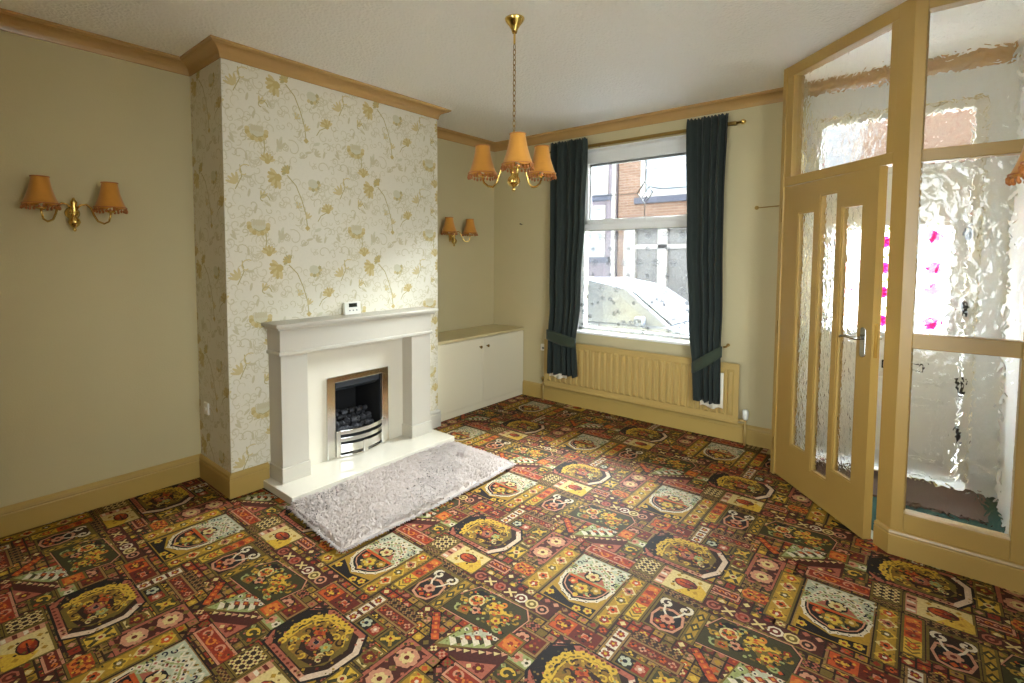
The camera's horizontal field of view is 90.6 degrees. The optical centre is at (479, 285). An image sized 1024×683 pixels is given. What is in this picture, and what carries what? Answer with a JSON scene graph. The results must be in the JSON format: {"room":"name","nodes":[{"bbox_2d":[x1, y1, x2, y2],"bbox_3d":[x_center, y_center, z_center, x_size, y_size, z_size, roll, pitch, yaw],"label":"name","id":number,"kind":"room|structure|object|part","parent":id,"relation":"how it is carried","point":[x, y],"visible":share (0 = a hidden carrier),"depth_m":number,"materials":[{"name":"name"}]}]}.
{"room":"living room","nodes":[
{"label":"living room","id":0,"kind":"room"},
{"bbox_2d":[0,30,493,507],"bbox_3d":[-1.943,-0.107,3.529,0.250,2.908,6.127,3,4,41],"label":"wall","id":1,"kind":"structure","parent":0,"point":[99,371],"depth_m":3.00,"materials":[{"name":"beige paint"}]},
{"bbox_2d":[20,175,127,231],"bbox_3d":[-2.242,-0.444,2.813,0.215,0.284,0.473,3,4,41],"label":"wall light","id":2,"kind":"object","parent":1,"relation":"attached to","point":[39,192],"visible":1,"depth_m":2.83,"materials":[{"name":"orange fabric"}]},
{"bbox_3d":[-2.326,-0.500,2.679,0.154,0.152,0.160,3,4,41],"label":"lamp shade","id":3,"kind":"part","parent":2,"relation":"part of","materials":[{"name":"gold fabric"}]},
{"bbox_3d":[-2.317,-0.401,2.765,0.025,0.119,0.172,1,3,11],"label":"arm","id":4,"kind":"part","parent":2,"relation":"part of","materials":[{"name":"gold metal"}]},
{"bbox_3d":[-2.203,-0.408,2.895,0.172,0.119,0.025,-1,3,-19],"label":"arm","id":5,"kind":"part","parent":2,"relation":"part of","materials":[{"name":"gold metal"}]},
{"bbox_3d":[-2.124,-0.513,2.909,0.154,0.152,0.160,3,4,41],"label":"lamp shade","id":6,"kind":"part","parent":2,"relation":"part of","materials":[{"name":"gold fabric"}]},
{"bbox_2d":[0,453,269,537],"bbox_3d":[-2.538,1.287,2.358,0.501,0.155,2.970,3,4,41],"label":"baseboard","id":7,"kind":"structure","parent":1,"relation":"attached to","point":[21,516],"depth_m":3.12,"materials":[{"name":"beige paint"}]},
{"bbox_2d":[441,217,477,245],"bbox_3d":[-0.212,-0.539,5.131,0.215,0.284,0.473,3,4,41],"label":"wall light","id":8,"kind":"object","parent":1,"relation":"attached to","point":[449,228],"visible":1,"depth_m":5.15,"materials":[{"name":"orange fabric"}]},
{"bbox_3d":[-0.296,-0.595,4.998,0.154,0.152,0.160,3,4,41],"label":"lamp shade","id":9,"kind":"part","parent":8,"relation":"part of","materials":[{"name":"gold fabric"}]},
{"bbox_3d":[-0.094,-0.607,5.228,0.154,0.152,0.160,3,4,41],"label":"lamp shade","id":10,"kind":"part","parent":8,"relation":"part of","materials":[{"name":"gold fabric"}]},
{"bbox_2d":[190,58,437,472],"bbox_3d":[-1.150,-0.102,3.917,0.533,2.758,1.785,3,4,41],"label":"wall","id":11,"kind":"structure","parent":0,"point":[310,200],"depth_m":3.36,"materials":[{"name":"paper"}]},
{"bbox_2d":[203,402,208,414],"bbox_3d":[-1.806,0.815,3.344,0.070,0.080,0.017,3,4,41],"label":"wall socket","id":12,"kind":"object","parent":11,"relation":"attached to","point":[206,405],"visible":1,"depth_m":3.33,"materials":[{"name":"white plastic"}]},
{"bbox_2d":[430,409,440,428],"bbox_3d":[-0.444,1.175,4.423,0.073,0.155,0.238,3,4,41],"label":"baseboard","id":13,"kind":"structure","parent":11,"relation":"attached to","point":[435,415],"depth_m":4.44,"materials":[{"name":"white wood"}]},
{"bbox_2d":[0,0,906,141],"bbox_3d":[-0.212,-1.442,2.139,4.580,0.120,6.427,3,4,41],"label":"ceiling","id":14,"kind":"structure","parent":0,"point":[579,62],"depth_m":2.94,"materials":[{"name":"white paint"}]},
{"bbox_2d":[0,8,783,151],"bbox_3d":[-0.672,-1.363,2.514,2.900,0.082,5.877,3,4,41],"label":"crown molding","id":15,"kind":"structure","parent":14,"relation":"attached to","point":[212,48],"depth_m":3.33,"materials":[{"name":"beige paint"}]},
{"bbox_2d":[467,14,556,191],"bbox_3d":[0.180,-0.960,2.734,0.483,0.906,0.489,3,4,41],"label":"chandelier","id":16,"kind":"object","parent":14,"relation":"hanging from","point":[517,156],"visible":1,"depth_m":2.73,"materials":[{"name":"orange fabric"}]},
{"bbox_3d":[0.019,-0.691,2.805,0.156,0.160,0.162,3,4,41],"label":"lamp shade","id":17,"kind":"part","parent":16,"relation":"part of","materials":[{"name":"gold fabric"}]},
{"bbox_3d":[0.090,-0.602,2.772,0.174,0.132,0.012,2,4,28],"label":"arm","id":18,"kind":"part","parent":16,"relation":"part of","materials":[{"name":"gold metal"}]},
{"bbox_3d":[0.188,-1.311,2.680,0.011,0.060,0.011,-1,4,-26],"label":"rod","id":19,"kind":"part","parent":16,"relation":"part of","materials":[{"name":"gold metal"}]},
{"bbox_3d":[0.187,-1.013,2.697,0.015,0.539,0.015,0,3,-4],"label":"chain","id":20,"kind":"part","parent":16,"relation":"part of","materials":[{"name":"gold metal"}]},
{"bbox_3d":[0.190,-0.593,2.611,0.012,0.132,0.174,0,3,-2],"label":"arm","id":21,"kind":"part","parent":16,"relation":"part of","materials":[{"name":"gold metal"}]},
{"bbox_3d":[0.193,-0.675,2.526,0.156,0.160,0.162,3,4,41],"label":"lamp shade","id":22,"kind":"part","parent":16,"relation":"part of","materials":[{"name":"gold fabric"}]},
{"bbox_3d":[0.279,-0.602,2.777,0.174,0.132,0.012,-2,4,-32],"label":"arm","id":23,"kind":"part","parent":16,"relation":"part of","materials":[{"name":"gold metal"}]},
{"bbox_3d":[0.348,-0.691,2.815,0.156,0.160,0.162,3,4,41],"label":"lamp shade","id":24,"kind":"part","parent":16,"relation":"part of","materials":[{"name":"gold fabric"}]},
{"bbox_2d":[0,394,1023,682],"bbox_3d":[-0.234,1.373,2.279,4.080,0.001,5.877,3,4,41],"label":"floor","id":25,"kind":"structure","parent":0,"point":[613,548],"depth_m":2.28,"materials":[{"name":"multicoloured carpet"}]},
{"bbox_2d":[263,429,453,504],"bbox_3d":[-0.805,1.267,3.696,0.382,0.050,1.407,3,4,41],"label":"hearth","id":26,"kind":"object","parent":25,"relation":"on","point":[327,474],"visible":0.64,"depth_m":3.53,"materials":[{"name":"beige stone"}]},
{"bbox_2d":[261,307,437,483],"bbox_3d":[-0.867,0.726,3.727,0.207,1.028,1.388,3,4,41],"label":"fireplace surround","id":27,"kind":"object","parent":26,"relation":"on","point":[302,353],"visible":0.99,"depth_m":3.54,"materials":[{"name":"beige stone"}]},
{"bbox_3d":[-0.882,0.406,3.715,0.176,0.024,1.318,3,4,41],"label":"moulding","id":28,"kind":"part","parent":27,"relation":"part of","materials":[{"name":"white stone"}]},
{"bbox_2d":[261,307,437,330],"bbox_3d":[-0.866,0.234,3.699,0.207,0.043,1.388,3,4,41],"label":"mantel shelf","id":29,"kind":"object","parent":27,"relation":"attached to","point":[334,321],"depth_m":3.55,"materials":[{"name":"white stone"}]},
{"bbox_2d":[343,301,360,314],"bbox_3d":[-0.934,0.165,3.713,0.039,0.092,0.140,3,4,41],"label":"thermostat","id":30,"kind":"object","parent":27,"relation":"on","point":[349,308],"visible":1,"depth_m":3.69,"materials":[{"name":"white plastic"}]},
{"bbox_3d":[-0.936,0.826,3.776,0.047,0.822,0.903,3,4,41],"label":"panel","id":31,"kind":"part","parent":27,"relation":"part of","materials":[{"name":"beige stone"}]},
{"bbox_2d":[326,366,388,460],"bbox_3d":[-0.998,0.933,3.864,0.412,0.593,0.546,3,4,41],"label":"fireplace insert","id":32,"kind":"object","parent":26,"relation":"on","point":[357,413],"visible":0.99,"depth_m":3.83,"materials":[{"name":"silver metal"}]},
{"bbox_2d":[336,420,377,444],"bbox_3d":[-1.018,1.130,3.898,0.272,0.100,0.384,3,4,41],"label":"grate","id":33,"kind":"object","parent":32,"relation":"on","point":[364,431],"depth_m":3.83,"materials":[{"name":"silver metal"}]},
{"bbox_2d":[285,441,515,552],"bbox_3d":[-0.438,1.289,3.299,0.687,0.047,1.504,3,4,41],"label":"rug","id":34,"kind":"object","parent":25,"relation":"on","point":[361,508],"visible":1,"depth_m":3.14,"materials":[{"name":"grey fabric"}]},
{"bbox_2d":[438,324,523,421],"bbox_3d":[-0.107,0.843,5.146,0.454,0.737,1.354,3,4,41],"label":"base cabinet","id":35,"kind":"object","parent":25,"relation":"on","point":[479,367],"visible":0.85,"depth_m":4.98,"materials":[{"name":"beige paint"}]},
{"bbox_3d":[-0.190,0.850,4.770,0.020,0.641,0.671,3,4,41],"label":"door","id":36,"kind":"part","parent":35,"relation":"part of","materials":[{"name":"beige paint"}]},
{"bbox_2d":[438,324,523,344],"bbox_3d":[-0.114,0.489,5.132,0.434,0.028,1.354,3,4,41],"label":"countertop","id":37,"kind":"structure","parent":35,"relation":"on","point":[458,335],"depth_m":5.11,"materials":[{"name":"beige wood"}]},
{"bbox_3d":[0.254,0.822,5.277,0.020,0.641,0.671,3,4,41],"label":"door","id":38,"kind":"part","parent":35,"relation":"part of","materials":[{"name":"beige paint"}]},
{"bbox_2d":[871,496,876,529],"bbox_3d":[2.451,1.327,3.095,1.068,0.004,1.095,3,4,41],"label":"carpet","id":39,"kind":"object","parent":25,"relation":"on","point":[874,500],"visible":0.02,"depth_m":2.99,"materials":[{"name":"teal carpet"}]},
{"bbox_2d":[873,470,877,496],"bbox_3d":[2.632,1.305,3.319,0.980,0.016,0.460,3,4,41],"label":"doormat","id":40,"kind":"object","parent":39,"relation":"on","point":[875,479],"visible":0.02,"depth_m":3.31,"materials":[{"name":"brown"}]},
{"bbox_2d":[494,102,877,470],"bbox_3d":[1.802,-0.030,4.527,4.580,3.158,0.300,3,4,41],"label":"wall","id":41,"kind":"structure","parent":0,"point":[753,150],"depth_m":4.10,"materials":[{"name":"beige paint"}]},
{"bbox_2d":[542,339,748,445],"bbox_3d":[1.400,0.914,4.656,1.966,0.656,0.110,3,4,41],"label":"radiator","id":42,"kind":"object","parent":41,"relation":"attached to","point":[662,381],"visible":0.88,"depth_m":4.52,"materials":[{"name":"beige metal"}]},
{"bbox_2d":[522,380,771,449],"bbox_3d":[1.411,1.161,4.722,2.473,0.155,0.020,3,4,41],"label":"baseboard","id":43,"kind":"structure","parent":41,"relation":"attached to","point":[755,436],"depth_m":4.55,"materials":[{"name":"beige paint"}]},
{"bbox_2d":[549,119,745,345],"bbox_3d":[1.448,-0.423,4.685,1.866,1.836,0.258,3,4,41],"label":"window","id":44,"kind":"structure","parent":41,"relation":"in","point":[672,146],"depth_m":4.73,"materials":[{"name":"white plastic"}]},
{"bbox_2d":[546,137,587,378],"bbox_3d":[0.837,-0.238,4.968,0.416,2.363,0.165,3,4,41],"label":"curtain","id":45,"kind":"object","parent":44,"relation":"hanging from","point":[569,158],"visible":1,"depth_m":4.97,"materials":[{"name":"green fabric"}]},
{"bbox_3d":[1.439,0.483,4.734,1.300,0.022,0.140,3,4,41],"label":"sill","id":46,"kind":"part","parent":44,"relation":"part of","materials":[{"name":"white plastic"}]},
{"bbox_2d":[580,226,688,336],"bbox_3d":[1.464,-0.039,4.732,1.222,0.997,0.026,3,4,41],"label":"curtain","id":47,"kind":"object","parent":44,"relation":"hanging from","point":[668,247],"visible":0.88,"depth_m":4.71,"materials":[{"name":"white fabric"}]},
{"bbox_3d":[1.498,-0.921,4.719,1.140,0.665,0.080,3,4,41],"label":"opening sash","id":48,"kind":"part","parent":44,"relation":"part of","materials":[{"name":"white plastic"}]},
{"bbox_3d":[1.488,-0.612,4.681,0.120,0.022,0.015,3,4,41],"label":"handle","id":49,"kind":"part","parent":44,"relation":"part of","materials":[{"name":"white plastic"}]},
{"bbox_3d":[1.391,-1.316,4.566,1.866,0.039,0.078,3,4,41],"label":"curtain rail","id":50,"kind":"part","parent":44,"relation":"part of","materials":[{"name":"gold metal"}]},
{"bbox_3d":[1.378,-1.315,4.552,1.730,0.030,0.012,3,4,41],"label":"rail","id":51,"kind":"part","parent":44,"relation":"part of","materials":[{"name":"gold metal"}]},
{"bbox_2d":[686,113,728,408],"bbox_3d":[1.824,-0.182,4.103,0.347,2.372,0.161,3,4,41],"label":"curtain","id":52,"kind":"object","parent":44,"relation":"hanging from","point":[706,137],"visible":1,"depth_m":4.10,"materials":[{"name":"green fabric"}]},
{"bbox_2d":[755,205,778,209],"bbox_3d":[2.223,-0.604,3.898,0.023,0.032,0.185,-3,4,-39],"label":"wall hook","id":53,"kind":"object","parent":41,"relation":"attached to","point":[756,207],"visible":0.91,"depth_m":3.92,"materials":[{"name":"gold metal"}]},
{"bbox_2d":[874,167,892,469],"bbox_3d":[2.832,0.058,3.520,0.900,2.500,0.136,3,4,41],"label":"door","id":54,"kind":"structure","parent":41,"relation":"in","point":[890,169],"depth_m":3.54,"materials":[{"name":"white plastic"}]},
{"bbox_3d":[2.820,0.967,3.561,0.670,0.440,0.014,3,4,41],"label":"raised panel","id":55,"kind":"part","parent":54,"relation":"part of","materials":[{"name":"white plastic"}]},
{"bbox_3d":[2.821,0.552,3.537,0.670,0.230,0.014,3,4,41],"label":"raised panel","id":56,"kind":"part","parent":54,"relation":"part of","materials":[{"name":"white plastic"}]},
{"bbox_2d":[881,315,885,325],"bbox_3d":[2.817,0.246,3.551,0.088,0.082,0.006,3,4,41],"label":"flower","id":57,"kind":"object","parent":54,"relation":"on","point":[883,317],"depth_m":3.54,"materials":[{"name":"pink glass"}]},
{"bbox_2d":[882,286,886,297],"bbox_3d":[2.817,0.047,3.540,0.088,0.082,0.006,3,4,41],"label":"flower","id":58,"kind":"object","parent":54,"relation":"on","point":[884,288],"depth_m":3.53,"materials":[{"name":"pink glass"}]},
{"bbox_3d":[2.855,-0.045,3.518,0.610,0.735,0.010,3,4,41],"label":"glass","id":59,"kind":"part","parent":54,"relation":"part of","materials":[{"name":"glass"}]},
{"bbox_2d":[883,262,887,273],"bbox_3d":[2.818,-0.123,3.530,0.088,0.082,0.006,3,4,41],"label":"flower","id":60,"kind":"object","parent":54,"relation":"on","point":[885,267],"depth_m":3.52,"materials":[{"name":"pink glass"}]},
{"bbox_2d":[884,236,888,247],"bbox_3d":[2.818,-0.303,3.520,0.088,0.082,0.006,3,4,41],"label":"flower","id":61,"kind":"object","parent":54,"relation":"on","point":[886,245],"depth_m":3.51,"materials":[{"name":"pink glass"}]},
{"bbox_2d":[770,0,1023,593],"bbox_3d":[2.256,-0.043,2.989,0.413,2.758,1.663,0,3,-3],"label":"wall","id":62,"kind":"structure","parent":0,"point":[929,91],"depth_m":2.42,"materials":[{"name":"beige paint"}]},
{"bbox_3d":[2.082,-0.069,3.450,0.079,2.759,0.038,0,3,-3],"label":"hinge post","id":63,"kind":"part","parent":62,"relation":"part of","materials":[{"name":"beige paint"}]},
{"bbox_2d":[773,166,887,538],"bbox_3d":[2.084,0.345,3.042,0.166,1.954,0.847,0,3,5],"label":"door","id":64,"kind":"structure","parent":62,"relation":"in","point":[834,227],"depth_m":2.92,"materials":[{"name":"beige paint"}]},
{"bbox_3d":[2.067,0.296,3.210,0.005,1.532,0.175,0,3,1],"label":"glass pane","id":65,"kind":"part","parent":64,"relation":"part of","materials":[{"name":"white"}]},
{"bbox_3d":[2.061,1.194,3.058,0.042,0.256,0.568,0,3,1],"label":"rail","id":66,"kind":"part","parent":64,"relation":"part of","materials":[{"name":"beige paint"}]},
{"bbox_3d":[2.062,0.304,3.002,0.005,1.705,0.166,0,3,1],"label":"glass pane","id":67,"kind":"part","parent":64,"relation":"part of","materials":[{"name":"white"}]},
{"bbox_3d":[2.064,-0.540,2.960,0.042,0.178,0.568,0,3,1],"label":"rail","id":68,"kind":"part","parent":64,"relation":"part of","materials":[{"name":"beige paint"}]},
{"bbox_3d":[2.058,0.319,2.806,0.005,1.532,0.175,0,3,1],"label":"glass pane","id":69,"kind":"part","parent":64,"relation":"part of","materials":[{"name":"white"}]},
{"bbox_3d":[1.989,0.279,2.722,0.053,0.024,0.136,-1,3,-19],"label":"lever","id":70,"kind":"part","parent":64,"relation":"part of","materials":[{"name":"metal"}]},
{"bbox_3d":[2.030,0.301,2.675,0.008,0.160,0.040,0,3,1],"label":"handle plate","id":71,"kind":"part","parent":64,"relation":"part of","materials":[{"name":"metal"}]},
{"bbox_3d":[2.054,0.287,2.617,0.018,0.180,0.002,0,3,1],"label":"lock plate","id":72,"kind":"part","parent":64,"relation":"part of","materials":[{"name":"gold metal"}]},
{"bbox_3d":[2.103,-1.023,2.945,0.006,0.680,0.780,0,3,-3],"label":"glass pane","id":73,"kind":"part","parent":62,"relation":"part of","materials":[{"name":"white"}]},
{"bbox_3d":[2.108,-1.386,2.935,0.075,0.070,0.844,0,3,-3],"label":"head rail","id":74,"kind":"part","parent":62,"relation":"part of","materials":[{"name":"beige paint"}]},
{"bbox_3d":[2.134,-0.017,2.530,0.086,2.759,0.121,0,3,-3],"label":"corner post","id":75,"kind":"part","parent":62,"relation":"part of","materials":[{"name":"beige paint"}]},
{"bbox_3d":[2.244,1.305,2.435,0.069,0.130,0.560,-3,4,-42],"label":"skirting","id":76,"kind":"part","parent":62,"relation":"part of","materials":[{"name":"beige paint"}]},
{"bbox_3d":[2.297,-1.346,2.300,0.372,0.078,0.073,3,4,41],"label":"head rail","id":77,"kind":"part","parent":62,"relation":"part of","materials":[{"name":"beige paint"}]},
{"bbox_3d":[2.291,1.258,2.446,0.372,0.222,0.075,3,4,41],"label":"rail","id":78,"kind":"part","parent":62,"relation":"part of","materials":[{"name":"beige paint"}]},
{"bbox_3d":[2.289,0.732,2.413,0.392,0.852,0.006,3,4,41],"label":"glass pane","id":79,"kind":"part","parent":62,"relation":"part of","materials":[{"name":"white"}]},
{"bbox_3d":[2.294,0.280,2.391,0.372,0.074,0.073,3,4,41],"label":"rail","id":80,"kind":"part","parent":62,"relation":"part of","materials":[{"name":"beige paint"}]},
{"bbox_3d":[2.291,-0.174,2.361,0.392,0.855,0.006,3,4,41],"label":"glass pane","id":81,"kind":"part","parent":62,"relation":"part of","materials":[{"name":"white"}]},
{"bbox_3d":[2.296,-0.621,2.340,0.372,0.059,0.073,3,4,41],"label":"rail","id":82,"kind":"part","parent":62,"relation":"part of","materials":[{"name":"beige paint"}]},
{"bbox_3d":[2.293,-0.978,2.316,0.392,0.678,0.006,3,4,41],"label":"glass pane","id":83,"kind":"part","parent":62,"relation":"part of","materials":[{"name":"white"}]},
{"bbox_3d":[1.316,0.060,0.682,0.250,2.908,6.127,3,4,41],"label":"wall","id":84,"kind":"structure","parent":0,"visible":0},
{"bbox_2d":[1005,146,1023,185],"bbox_3d":[1.791,-0.369,1.555,0.215,0.284,0.473,3,4,41],"label":"wall light","id":85,"kind":"object","parent":84,"relation":"attached to","point":[1017,172],"visible":1,"depth_m":1.70,"materials":[{"name":"orange fabric"}]},
{"bbox_3d":[1.875,-0.440,1.681,0.154,0.152,0.160,3,4,41],"label":"lamp shade","id":86,"kind":"part","parent":85,"relation":"part of","materials":[{"name":"orange fabric"}]},
{"label":"outside","id":87,"kind":"structure","parent":0,"visible":0},
{"bbox_3d":[5.359,1.180,11.772,32.000,0.100,15.173,3,4,41],"label":"street","id":88,"kind":"object","parent":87,"visible":0},
{"bbox_2d":[588,164,618,276],"bbox_3d":[2.611,-3.122,17.987,6.360,7.780,3.500,3,4,41],"label":"house","id":89,"kind":"structure","parent":88,"relation":"on","point":[601,175],"depth_m":15.16,"materials":[{"name":"grey stone"}]},
{"bbox_3d":[3.482,-1.649,15.428,0.610,1.370,0.020,3,4,41],"label":"pane","id":90,"kind":"part","parent":89,"relation":"part of","materials":[{"name":"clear glass"}]},
{"bbox_3d":[3.421,-3.499,15.380,0.940,1.370,0.020,3,4,41],"label":"pane","id":91,"kind":"part","parent":89,"relation":"part of","materials":[{"name":"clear glass"}]},
{"bbox_3d":[3.430,-0.777,15.421,1.150,0.170,0.170,3,4,41],"label":"sill","id":92,"kind":"part","parent":89,"relation":"part of","materials":[{"name":"stone"}]},
{"bbox_3d":[3.370,-2.627,15.372,1.480,0.170,0.170,3,4,41],"label":"sill","id":93,"kind":"part","parent":89,"relation":"part of","materials":[{"name":"stone"}]},
{"bbox_2d":[587,277,688,335],"bbox_3d":[1.915,0.625,7.556,4.077,1.470,1.940,3,4,41],"label":"car","id":94,"kind":"object","parent":88,"relation":"on","point":[656,318],"visible":0.06,"depth_m":6.71,"materials":[{"name":"silver metal"}]},
{"bbox_2d":[634,317,645,327],"bbox_3d":[1.994,0.451,6.280,0.120,0.133,0.140,3,4,41],"label":"mirror","id":95,"kind":"object","parent":94,"relation":"attached to","point":[643,321],"depth_m":6.25,"materials":[{"name":"silver metal"}]},
{"bbox_2d":[610,155,688,300],"bbox_3d":[7.983,-2.946,13.288,8.162,7.980,3.500,3,4,41],"label":"house","id":96,"kind":"structure","parent":88,"relation":"on","point":[668,172],"depth_m":14.18,"materials":[{"name":"orange brick"}]},
{"bbox_3d":[5.447,-0.332,13.724,3.250,2.700,0.200,3,4,41],"label":"shopfront frame","id":97,"kind":"part","parent":96,"relation":"part of","materials":[{"name":"white paint"}]},
{"bbox_3d":[5.120,-2.368,13.853,1.770,0.170,0.170,3,4,41],"label":"sill","id":98,"kind":"part","parent":96,"relation":"part of","materials":[{"name":"stone"}]},
{"bbox_3d":[5.533,-0.266,13.719,2.650,2.570,0.020,3,4,41],"label":"shopfront panel","id":99,"kind":"part","parent":96,"relation":"part of","materials":[{"name":"white"}]},
{"bbox_3d":[5.171,-3.300,13.857,1.230,1.490,0.020,3,4,41],"label":"pane","id":100,"kind":"part","parent":96,"relation":"part of","materials":[{"name":"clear glass"}]}
]}

